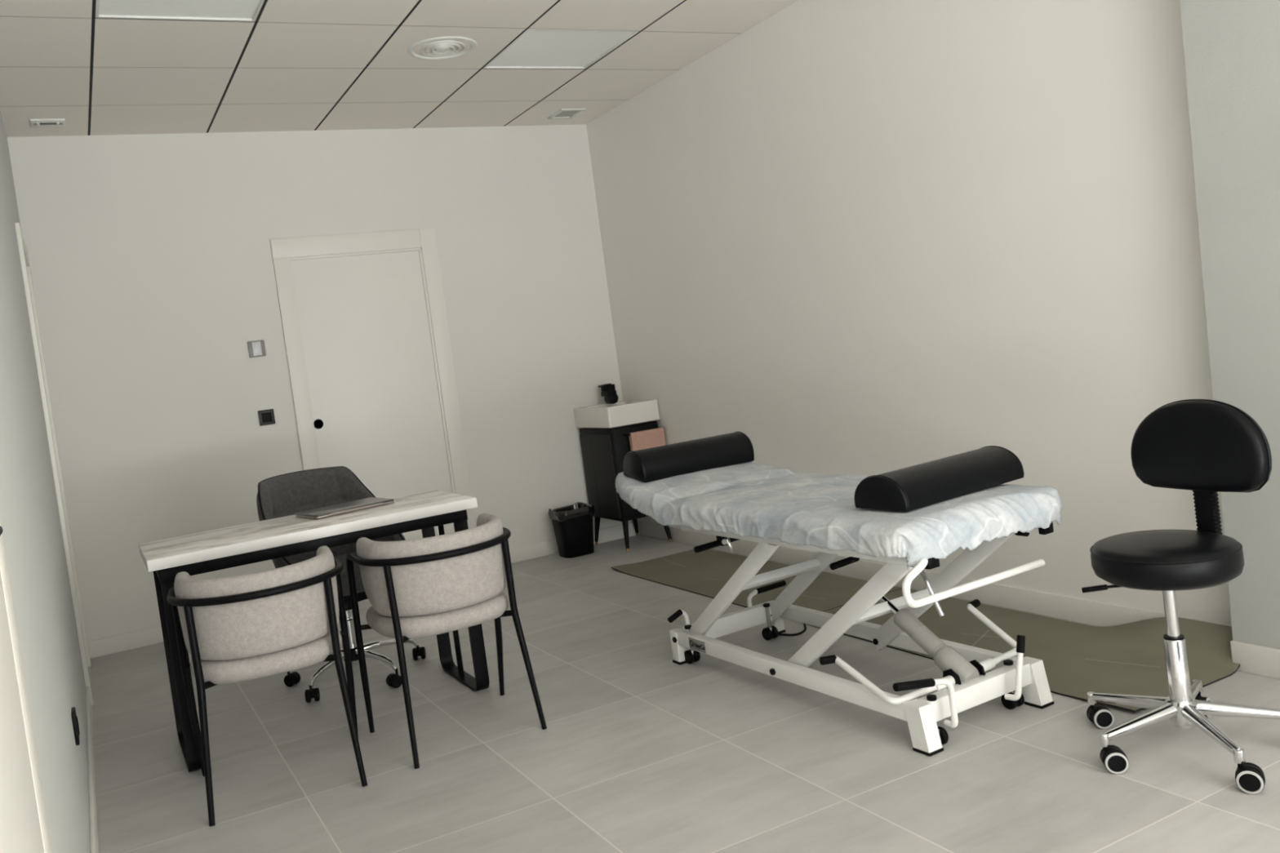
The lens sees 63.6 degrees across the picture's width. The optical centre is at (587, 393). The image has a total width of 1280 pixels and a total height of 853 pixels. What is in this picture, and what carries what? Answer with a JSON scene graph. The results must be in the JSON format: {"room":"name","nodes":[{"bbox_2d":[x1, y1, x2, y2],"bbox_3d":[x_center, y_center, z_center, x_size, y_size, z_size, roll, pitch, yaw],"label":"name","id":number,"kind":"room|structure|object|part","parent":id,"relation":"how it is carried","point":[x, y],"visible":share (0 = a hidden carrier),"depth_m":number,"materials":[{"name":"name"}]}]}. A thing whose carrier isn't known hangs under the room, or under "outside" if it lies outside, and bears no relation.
{"room":"examination room","nodes":[
{"label":"examination room","id":0,"kind":"room"},
{"bbox_2d":[0,111,90,852],"bbox_3d":[-1.421,0.043,0.389,1.935,2.949,10.179,-9,2,-26],"label":"wall","id":1,"kind":"structure","parent":0,"point":[30,521],"depth_m":2.52,"materials":[{"name":"paint"}]},
{"bbox_2d":[0,523,51,852],"bbox_3d":[-0.487,0.220,0.802,0.040,2.120,1.200,-9,2,-26],"label":"door","id":2,"kind":"structure","parent":1,"relation":"in","point":[24,828],"depth_m":1.16,"materials":[{"name":"paint"}]},
{"bbox_3d":[-0.619,0.147,1.066,0.021,0.036,0.128,-9,2,-26],"label":"handle","id":3,"kind":"part","parent":2,"relation":"part of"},
{"bbox_2d":[14,222,93,705],"bbox_3d":[-2.558,0.338,4.863,0.113,2.130,0.882,-9,2,-26],"label":"door","id":4,"kind":"structure","parent":1,"relation":"in","point":[24,255],"depth_m":4.52,"materials":[{"name":"paint"}]},
{"bbox_2d":[71,706,79,745],"bbox_3d":[-1.443,0.939,2.909,0.012,0.088,0.088,-9,2,-26],"label":"wall socket","id":5,"kind":"object","parent":1,"relation":"attached to","point":[74,717],"visible":1,"depth_m":2.87,"materials":[{"name":"black plastic"}]},
{"bbox_2d":[85,685,98,852],"bbox_3d":[-1.636,1.298,3.405,0.012,0.092,4.519,-9,2,-26],"label":"baseboard","id":6,"kind":"structure","parent":1,"relation":"attached to","point":[91,780],"depth_m":3.38,"materials":[{"name":"paint"}]},
{"bbox_2d":[7,124,638,641],"bbox_3d":[-1.347,-0.186,6.177,3.614,2.949,0.120,-9,2,-26],"label":"wall","id":7,"kind":"structure","parent":0,"point":[150,256],"depth_m":5.82,"materials":[{"name":"paint"}]},
{"bbox_2d":[247,339,266,357],"bbox_3d":[-1.873,-0.251,5.845,0.092,0.092,0.014,-9,2,-26],"label":"thermostat","id":8,"kind":"object","parent":7,"relation":"attached to","point":[256,348],"visible":1,"depth_m":5.84,"materials":[{"name":"white plastic"}]},
{"bbox_2d":[257,408,275,426],"bbox_3d":[-1.822,0.138,5.860,0.087,0.087,0.013,-9,2,-26],"label":"light switch","id":9,"kind":"object","parent":7,"relation":"attached to","point":[266,417],"visible":1,"depth_m":5.86,"materials":[{"name":"black plastic"}]},
{"bbox_2d":[87,521,639,658],"bbox_3d":[-1.143,1.128,6.168,3.374,0.092,0.012,-9,2,-26],"label":"baseboard","id":10,"kind":"structure","parent":7,"relation":"attached to","point":[153,635],"depth_m":5.58,"materials":[{"name":"paint"}]},
{"bbox_2d":[270,227,475,540],"bbox_3d":[-1.235,0.111,6.148,0.985,2.134,0.018,-9,2,-26],"label":"door","id":11,"kind":"structure","parent":7,"relation":"in","point":[364,380],"depth_m":6.14,"materials":[{"name":"paint"}]},
{"bbox_3d":[-1.561,0.180,5.990,0.057,0.057,0.007,-9,2,-26],"label":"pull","id":12,"kind":"part","parent":11,"relation":"part of","materials":[{"name":"black plastic"}]},
{"bbox_2d":[0,0,798,137],"bbox_3d":[-0.060,-1.604,1.108,5.429,0.100,10.419,-9,2,-26],"label":"ceiling","id":13,"kind":"structure","parent":0,"point":[302,64],"depth_m":4.83,"materials":[{"name":"tile"}]},
{"bbox_2d":[30,118,65,128],"bbox_3d":[-2.699,-1.348,5.159,0.155,0.018,0.135,-9,2,-26],"label":"recessed light","id":14,"kind":"object","parent":13,"relation":"in","point":[56,122],"visible":1,"depth_m":5.14,"materials":[{"name":"white plastic"}]},
{"bbox_2d":[95,0,264,22],"bbox_3d":[-1.472,-1.476,3.766,0.588,0.020,0.588,-9,2,-26],"label":"recessed light","id":15,"kind":"object","parent":13,"relation":"in","point":[183,10],"visible":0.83,"depth_m":3.94,"materials":[{"name":"white plastic"}]},
{"bbox_2d":[407,36,476,60],"bbox_3d":[-0.679,-1.636,4.813,0.326,0.074,0.326,-9,2,-26],"label":"ceiling vent","id":16,"kind":"object","parent":13,"relation":"in","point":[442,47],"visible":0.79,"depth_m":4.79,"materials":[{"name":"metal"}]},
{"bbox_2d":[483,28,639,69],"bbox_3d":[-0.141,-1.704,5.099,0.588,0.020,0.588,-9,2,-26],"label":"recessed light","id":17,"kind":"object","parent":13,"relation":"in","point":[551,49],"visible":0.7,"depth_m":5.10,"materials":[{"name":"white plastic"}]},
{"bbox_2d":[547,108,586,119],"bbox_3d":[-0.128,-1.745,6.431,0.170,0.014,0.208,-9,2,-26],"label":"ceiling vent","id":18,"kind":"object","parent":13,"relation":"in","point":[563,113],"visible":1,"depth_m":6.43,"materials":[{"name":"metal"}]},
{"bbox_2d":[88,534,1279,852],"bbox_3d":[0.316,1.218,1.214,5.429,0.100,10.419,-9,2,-26],"label":"floor","id":19,"kind":"structure","parent":0,"point":[639,750],"depth_m":3.15,"materials":[{"name":"grey tile"}]},
{"bbox_2d":[166,546,367,826],"bbox_3d":[-1.033,0.904,3.359,0.550,0.721,0.520,-8,2,-19],"label":"chair","id":20,"kind":"object","parent":19,"relation":"on","point":[242,628],"visible":1,"depth_m":3.17,"materials":[{"name":"fabric"}]},
{"bbox_3d":[-1.317,1.096,3.457,0.024,0.407,0.073,-8,2,-11],"label":"leg","id":21,"kind":"part","parent":20,"relation":"part of","materials":[{"name":"black metal"}]},
{"bbox_3d":[-1.163,0.963,3.105,0.029,0.657,0.112,-8,2,-11],"label":"leg","id":22,"kind":"part","parent":20,"relation":"part of","materials":[{"name":"black metal"}]},
{"bbox_3d":[-1.043,0.674,3.292,0.498,0.257,0.342,-8,2,-19],"label":"backrest","id":23,"kind":"part","parent":20,"relation":"part of","materials":[{"name":"fabric"}]},
{"bbox_3d":[-1.053,0.838,3.389,0.476,0.085,0.450,-8,2,-19],"label":"seat","id":24,"kind":"part","parent":20,"relation":"part of","materials":[{"name":"fabric"}]},
{"bbox_3d":[-0.764,0.905,3.246,0.041,0.657,0.110,-8,2,-19],"label":"leg","id":25,"kind":"part","parent":20,"relation":"part of","materials":[{"name":"black metal"}]},
{"bbox_3d":[-0.832,1.025,3.628,0.024,0.407,0.073,-9,2,-28],"label":"leg","id":26,"kind":"part","parent":20,"relation":"part of","materials":[{"name":"black metal"}]},
{"bbox_2d":[137,488,488,772],"bbox_3d":[-1.006,0.858,3.913,1.164,0.760,0.540,-9,2,-26],"label":"desk","id":27,"kind":"object","parent":19,"relation":"on","point":[212,550],"visible":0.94,"depth_m":3.76,"materials":[{"name":"white wood"}]},
{"bbox_3d":[-1.477,0.953,3.710,0.052,0.712,0.454,-9,2,-26],"label":"leg","id":28,"kind":"part","parent":27,"relation":"part of","materials":[{"name":"black metal"}]},
{"bbox_3d":[-1.051,0.542,3.906,1.101,0.045,0.475,-9,2,-26],"label":"under frame","id":29,"kind":"part","parent":27,"relation":"part of","materials":[{"name":"black metal"}]},
{"bbox_2d":[295,497,394,519],"bbox_3d":[-0.954,0.453,4.065,0.330,0.017,0.217,-9,3,-37],"label":"laptop","id":30,"kind":"object","parent":27,"relation":"on","point":[362,504],"visible":1,"depth_m":4.02,"materials":[{"name":"grey metal"}]},
{"bbox_3d":[-0.570,0.816,4.229,0.009,0.685,0.009,-9,2,-26],"label":"rod","id":31,"kind":"part","parent":27,"relation":"part of","materials":[{"name":"black metal"}]},
{"bbox_3d":[-0.560,0.815,4.208,0.009,0.685,0.009,-9,2,-26],"label":"rod","id":32,"kind":"part","parent":27,"relation":"part of","materials":[{"name":"black metal"}]},
{"bbox_3d":[-0.549,0.815,4.186,0.009,0.685,0.009,-9,2,-26],"label":"rod","id":33,"kind":"part","parent":27,"relation":"part of","materials":[{"name":"black metal"}]},
{"bbox_3d":[-0.544,0.811,4.175,0.052,0.712,0.454,-9,2,-26],"label":"leg","id":34,"kind":"part","parent":27,"relation":"part of","materials":[{"name":"black metal"}]},
{"bbox_2d":[256,466,426,702],"bbox_3d":[-1.059,0.779,4.439,0.605,0.892,0.608,-8,2,-8],"label":"office chair","id":35,"kind":"object","parent":19,"relation":"on","point":[289,494],"visible":0.3,"depth_m":4.54,"materials":[{"name":"grey fabric"}]},
{"bbox_3d":[-1.065,1.139,4.265,0.030,0.070,0.279,-7,2,23],"label":"arm","id":36,"kind":"part","parent":35,"relation":"part of","materials":[{"name":"silver metal"}]},
{"bbox_3d":[-1.159,0.575,4.498,0.422,0.458,0.604,-6,3,44],"label":"backrest","id":37,"kind":"part","parent":35,"relation":"part of","materials":[{"name":"grey fabric"}]},
{"bbox_3d":[-1.026,0.765,4.404,0.470,0.112,0.470,-6,3,44],"label":"seat","id":38,"kind":"part","parent":35,"relation":"part of","materials":[{"name":"grey fabric"}]},
{"bbox_3d":[-0.884,1.113,4.306,0.279,0.070,0.030,-6,3,41],"label":"arm","id":39,"kind":"part","parent":35,"relation":"part of","materials":[{"name":"silver metal"}]},
{"bbox_3d":[-0.869,1.104,4.493,0.279,0.070,0.030,-9,2,-31],"label":"arm","id":40,"kind":"part","parent":35,"relation":"part of","materials":[{"name":"silver metal"}]},
{"bbox_2d":[346,513,546,768],"bbox_3d":[-0.500,0.824,3.610,0.550,0.721,0.520,-9,2,-26],"label":"chair","id":41,"kind":"object","parent":19,"relation":"on","point":[438,584],"visible":1,"depth_m":3.42,"materials":[{"name":"fabric"}]},
{"bbox_3d":[-0.793,1.018,3.670,0.024,0.407,0.073,-8,2,-18],"label":"leg","id":42,"kind":"part","parent":41,"relation":"part of","materials":[{"name":"black metal"}]},
{"bbox_3d":[-0.598,0.879,3.342,0.029,0.657,0.112,-8,2,-18],"label":"leg","id":43,"kind":"part","parent":41,"relation":"part of","materials":[{"name":"black metal"}]},
{"bbox_3d":[-0.503,0.592,3.546,0.498,0.257,0.342,-9,2,-26],"label":"backrest","id":44,"kind":"part","parent":41,"relation":"part of","materials":[{"name":"fabric"}]},
{"bbox_3d":[-0.524,0.758,3.639,0.476,0.085,0.450,-9,2,-26],"label":"seat","id":45,"kind":"part","parent":41,"relation":"part of","materials":[{"name":"fabric"}]},
{"bbox_3d":[-0.332,0.948,3.900,0.024,0.407,0.073,-9,3,-35],"label":"leg","id":46,"kind":"part","parent":41,"relation":"part of","materials":[{"name":"black metal"}]},
{"bbox_3d":[-0.220,0.821,3.530,0.029,0.657,0.112,-9,3,-35],"label":"leg","id":47,"kind":"part","parent":41,"relation":"part of","materials":[{"name":"black metal"}]},
{"bbox_2d":[547,502,595,558],"bbox_3d":[-0.085,0.864,6.504,0.266,0.311,0.226,-9,2,-26],"label":"waste bin","id":48,"kind":"object","parent":19,"relation":"on","point":[573,526],"visible":1,"depth_m":6.42,"materials":[{"name":"black plastic"}]},
{"bbox_2d":[573,399,672,551],"bbox_3d":[0.245,0.518,6.594,0.365,0.906,0.526,-9,2,-26],"label":"washstand","id":49,"kind":"object","parent":19,"relation":"on","point":[606,429],"visible":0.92,"depth_m":6.43,"materials":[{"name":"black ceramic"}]},
{"bbox_3d":[0.071,0.882,6.741,0.065,0.181,0.039,-6,3,38],"label":"leg","id":50,"kind":"part","parent":49,"relation":"part of","materials":[{"name":"black wood"}]},
{"bbox_3d":[0.082,0.523,6.535,0.015,0.520,0.414,-9,2,-26],"label":"door","id":51,"kind":"part","parent":49,"relation":"part of","materials":[{"name":"black wood"}]},
{"bbox_2d":[598,383,618,404],"bbox_3d":[0.150,0.004,6.697,0.099,0.132,0.133,-9,2,-26],"label":"mixer tap","id":52,"kind":"object","parent":49,"relation":"on","point":[608,390],"visible":1,"depth_m":6.66,"materials":[{"name":"black plastic"}]},
{"bbox_3d":[0.115,-0.049,6.713,0.066,0.017,0.070,-9,2,-26],"label":"lever","id":53,"kind":"part","parent":52,"relation":"part of","materials":[{"name":"black metal"}]},
{"bbox_3d":[0.148,0.028,6.683,0.071,0.084,0.110,-9,2,-26],"label":"spout","id":54,"kind":"part","parent":52,"relation":"part of","materials":[{"name":"black metal"}]},
{"bbox_2d":[573,399,659,427],"bbox_3d":[0.184,0.133,6.597,0.362,0.126,0.486,-9,2,-26],"label":"basin","id":55,"kind":"object","parent":49,"relation":"in","point":[635,413],"depth_m":6.41,"materials":[{"name":"white ceramic"}]},
{"bbox_3d":[0.246,0.872,6.386,0.039,0.181,0.065,-8,2,0],"label":"leg","id":56,"kind":"part","parent":49,"relation":"part of","materials":[{"name":"black wood"}]},
{"bbox_3d":[0.331,0.475,6.405,0.324,0.530,0.014,-9,2,-26],"label":"panel","id":57,"kind":"part","parent":49,"relation":"part of","materials":[{"name":"black wood"}]},
{"bbox_3d":[0.315,0.845,6.863,0.039,0.181,0.065,-8,2,0],"label":"leg","id":58,"kind":"part","parent":49,"relation":"part of","materials":[{"name":"black wood"}]},
{"bbox_2d":[629,427,665,451],"bbox_3d":[0.381,0.343,6.379,0.236,0.229,0.032,-9,2,-26],"label":"hand towel","id":59,"kind":"object","parent":49,"relation":"hanging from","point":[654,437],"visible":0.6,"depth_m":6.36,"materials":[{"name":"pink fabric"}]},
{"bbox_3d":[0.490,0.835,6.507,0.065,0.181,0.039,-6,3,38],"label":"leg","id":60,"kind":"part","parent":49,"relation":"part of","materials":[{"name":"black wood"}]},
{"bbox_2d":[610,549,902,611],"bbox_3d":[0.783,0.942,5.286,0.620,0.018,1.680,-9,2,-26],"label":"floor mat","id":61,"kind":"object","parent":19,"relation":"on","point":[705,573],"visible":0.73,"depth_m":5.34,"materials":[{"name":"green plastic"}]},
{"bbox_2d":[777,623,806,635],"bbox_3d":[0.868,0.974,4.237,0.171,0.010,0.075,-9,3,-39],"label":"power cable","id":62,"kind":"object","parent":19,"relation":"on","point":[804,624],"visible":0.98,"depth_m":4.19,"materials":[{"name":"black rubber"}]},
{"bbox_2d":[667,521,1053,756],"bbox_3d":[0.773,0.663,3.617,0.698,0.698,1.657,-9,2,-28],"label":"table","id":63,"kind":"object","parent":19,"relation":"on","point":[965,684],"visible":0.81,"depth_m":3.24,"materials":[{"name":"white metal"}]},
{"bbox_3d":[0.361,0.986,4.034,0.048,0.118,0.050,-9,2,-28],"label":"leg","id":64,"kind":"part","parent":63,"relation":"part of","materials":[{"name":"white metal"}]},
{"bbox_3d":[0.384,0.899,4.049,0.041,0.105,0.027,-9,2,-28],"label":"caster lever","id":65,"kind":"part","parent":63,"relation":"part of","materials":[{"name":"white metal"}]},
{"bbox_3d":[0.414,0.950,3.882,0.002,0.044,0.105,-9,2,-28],"label":"name plate","id":66,"kind":"part","parent":63,"relation":"part of","materials":[{"name":"grey metal"}]},
{"bbox_3d":[0.521,0.721,3.747,0.022,0.525,0.668,-9,2,-28],"label":"lift arm","id":67,"kind":"part","parent":63,"relation":"part of"},
{"bbox_3d":[0.679,0.855,4.207,0.059,0.101,0.022,-9,2,-28],"label":"caster lever","id":68,"kind":"part","parent":63,"relation":"part of","materials":[{"name":"white metal"}]},
{"bbox_3d":[0.776,0.922,4.260,0.048,0.118,0.050,-9,2,-28],"label":"leg","id":69,"kind":"part","parent":63,"relation":"part of","materials":[{"name":"white metal"}]},
{"bbox_3d":[0.869,0.667,3.936,0.022,0.525,0.668,-9,2,-28],"label":"lift arm","id":70,"kind":"part","parent":63,"relation":"part of"},
{"bbox_2d":[615,461,1062,571],"bbox_3d":[0.729,0.370,3.690,0.699,0.199,1.774,-9,2,-28],"label":"sheet","id":71,"kind":"object","parent":63,"relation":"on","point":[753,499],"visible":0.71,"depth_m":3.17,"materials":[{"name":"white fabric"}]},
{"bbox_2d":[622,431,754,482],"bbox_3d":[0.421,0.260,4.280,0.540,0.125,0.178,-9,2,-26],"label":"bolster","id":72,"kind":"object","parent":71,"relation":"on","point":[661,462],"visible":1,"depth_m":4.20,"materials":[{"name":"black leather"}]},
{"bbox_2d":[853,445,1024,511],"bbox_3d":[1.087,0.256,3.178,0.565,0.102,0.203,-9,3,-33],"label":"bolster","id":73,"kind":"object","parent":71,"relation":"on","point":[910,488],"visible":1,"depth_m":3.07,"materials":[{"name":"black leather"}]},
{"bbox_3d":[0.806,0.703,3.219,0.022,0.525,0.668,-9,2,-28],"label":"lift arm","id":74,"kind":"part","parent":63,"relation":"part of"},
{"bbox_3d":[0.858,0.901,3.600,0.518,0.072,1.289,-9,2,-28],"label":"frame","id":75,"kind":"part","parent":63,"relation":"part of","materials":[{"name":"white metal"}]},
{"bbox_3d":[0.860,0.447,3.469,0.516,0.034,1.200,-9,2,-28],"label":"frame","id":76,"kind":"part","parent":63,"relation":"part of","materials":[{"name":"white metal"}]},
{"bbox_3d":[0.979,0.689,3.319,0.023,0.068,0.091,-9,2,-28],"label":"actuator rod","id":77,"kind":"part","parent":63,"relation":"part of","materials":[{"name":"black metal"}]},
{"bbox_3d":[0.955,0.946,2.934,0.052,0.124,0.078,-9,2,-28],"label":"leg","id":78,"kind":"part","parent":63,"relation":"part of","materials":[{"name":"white metal"}]},
{"bbox_3d":[1.154,0.649,3.409,0.022,0.525,0.668,-9,2,-28],"label":"lift arm","id":79,"kind":"part","parent":63,"relation":"part of"},
{"bbox_3d":[1.092,0.805,3.145,0.076,0.165,0.217,-9,2,-28],"label":"actuator motor","id":80,"kind":"part","parent":63,"relation":"part of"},
{"bbox_3d":[0.997,0.875,2.909,0.096,0.167,0.052,-9,2,-28],"label":"caster lever","id":81,"kind":"part","parent":63,"relation":"part of","materials":[{"name":"white metal"}]},
{"bbox_3d":[1.269,0.831,3.057,0.055,0.159,0.051,-9,2,-28],"label":"caster lever","id":82,"kind":"part","parent":63,"relation":"part of","materials":[{"name":"white metal"}]},
{"bbox_3d":[1.369,0.882,3.159,0.052,0.124,0.078,-9,2,-28],"label":"leg","id":83,"kind":"part","parent":63,"relation":"part of","materials":[{"name":"white metal"}]},
{"bbox_2d":[808,588,1240,712],"bbox_3d":[1.501,0.855,3.818,0.620,0.111,1.578,-9,2,-26],"label":"floor mat","id":84,"kind":"object","parent":19,"relation":"on","point":[1078,659],"visible":0.61,"depth_m":3.49,"materials":[{"name":"green plastic"}]},
{"bbox_2d":[1081,399,1279,794],"bbox_3d":[1.515,0.494,2.710,0.519,0.906,0.551,-9,2,-26],"label":"stool","id":85,"kind":"object","parent":19,"relation":"on","point":[1206,447],"visible":1,"depth_m":2.69,"materials":[{"name":"black leather"}]},
{"bbox_3d":[1.400,0.523,2.768,0.132,0.022,0.015,-7,2,21],"label":"height lever","id":86,"kind":"part","parent":85,"relation":"part of","materials":[{"name":"black plastic"}]},
{"bbox_3d":[1.491,0.850,2.845,0.039,0.065,0.236,-9,3,-35],"label":"arm","id":87,"kind":"part","parent":85,"relation":"part of","materials":[{"name":"silver metal"}]},
{"bbox_3d":[1.434,0.863,2.692,0.235,0.065,0.039,-8,2,-13],"label":"arm","id":88,"kind":"part","parent":85,"relation":"part of","materials":[{"name":"silver metal"}]},
{"bbox_3d":[1.520,0.436,2.711,0.352,0.103,0.352,-9,2,-26],"label":"seat","id":89,"kind":"part","parent":85,"relation":"part of","materials":[{"name":"black leather"}]},
{"bbox_3d":[1.667,0.827,2.837,0.039,0.065,0.236,-6,3,41],"label":"arm","id":90,"kind":"part","parent":85,"relation":"part of","materials":[{"name":"silver metal"}]},
{"bbox_3d":[1.647,0.141,2.782,0.073,0.244,0.372,-9,2,-26],"label":"backrest","id":91,"kind":"part","parent":85,"relation":"part of","materials":[{"name":"black leather"}]},
{"bbox_3d":[1.683,0.338,2.794,0.026,0.242,0.063,-9,2,-26],"label":"post","id":92,"kind":"part","parent":85,"relation":"part of","materials":[{"name":"black plastic"}]},
{"bbox_3d":[1.572,0.849,2.580,0.039,0.065,0.236,-8,2,1],"label":"arm","id":93,"kind":"part","parent":85,"relation":"part of","materials":[{"name":"silver metal"}]},
{"bbox_3d":[1.711,0.827,2.679,0.235,0.065,0.039,-7,2,19],"label":"arm","id":94,"kind":"part","parent":85,"relation":"part of","materials":[{"name":"silver metal"}]},
{"bbox_2d":[586,0,1231,625],"bbox_3d":[2.482,-0.551,2.334,0.120,2.949,10.179,-9,2,-26],"label":"wall","id":95,"kind":"structure","parent":0,"point":[869,237],"depth_m":4.27,"materials":[{"name":"paint"}]},
{"bbox_2d":[637,520,1231,626],"bbox_3d":[1.243,0.851,5.099,0.012,0.092,4.054,-9,2,-26],"label":"baseboard","id":96,"kind":"structure","parent":95,"relation":"attached to","point":[1061,606],"depth_m":4.22,"materials":[{"name":"paint"}]},
{"bbox_2d":[1179,0,1279,648],"bbox_3d":[2.432,-0.538,2.167,0.159,2.749,2.325,-9,2,-26],"label":"wall pier","id":97,"kind":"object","parent":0,"point":[1232,47],"visible":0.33,"depth_m":3.05,"materials":[{"name":"paint"}]},
{"bbox_2d":[1230,640,1279,679],"bbox_3d":[2.532,0.789,2.179,0.012,0.092,2.325,-9,2,-26],"label":"baseboard","id":98,"kind":"object","parent":97,"relation":"attached to","point":[1253,659],"visible":0.96,"depth_m":3.15,"materials":[{"name":"paint"}]}
]}

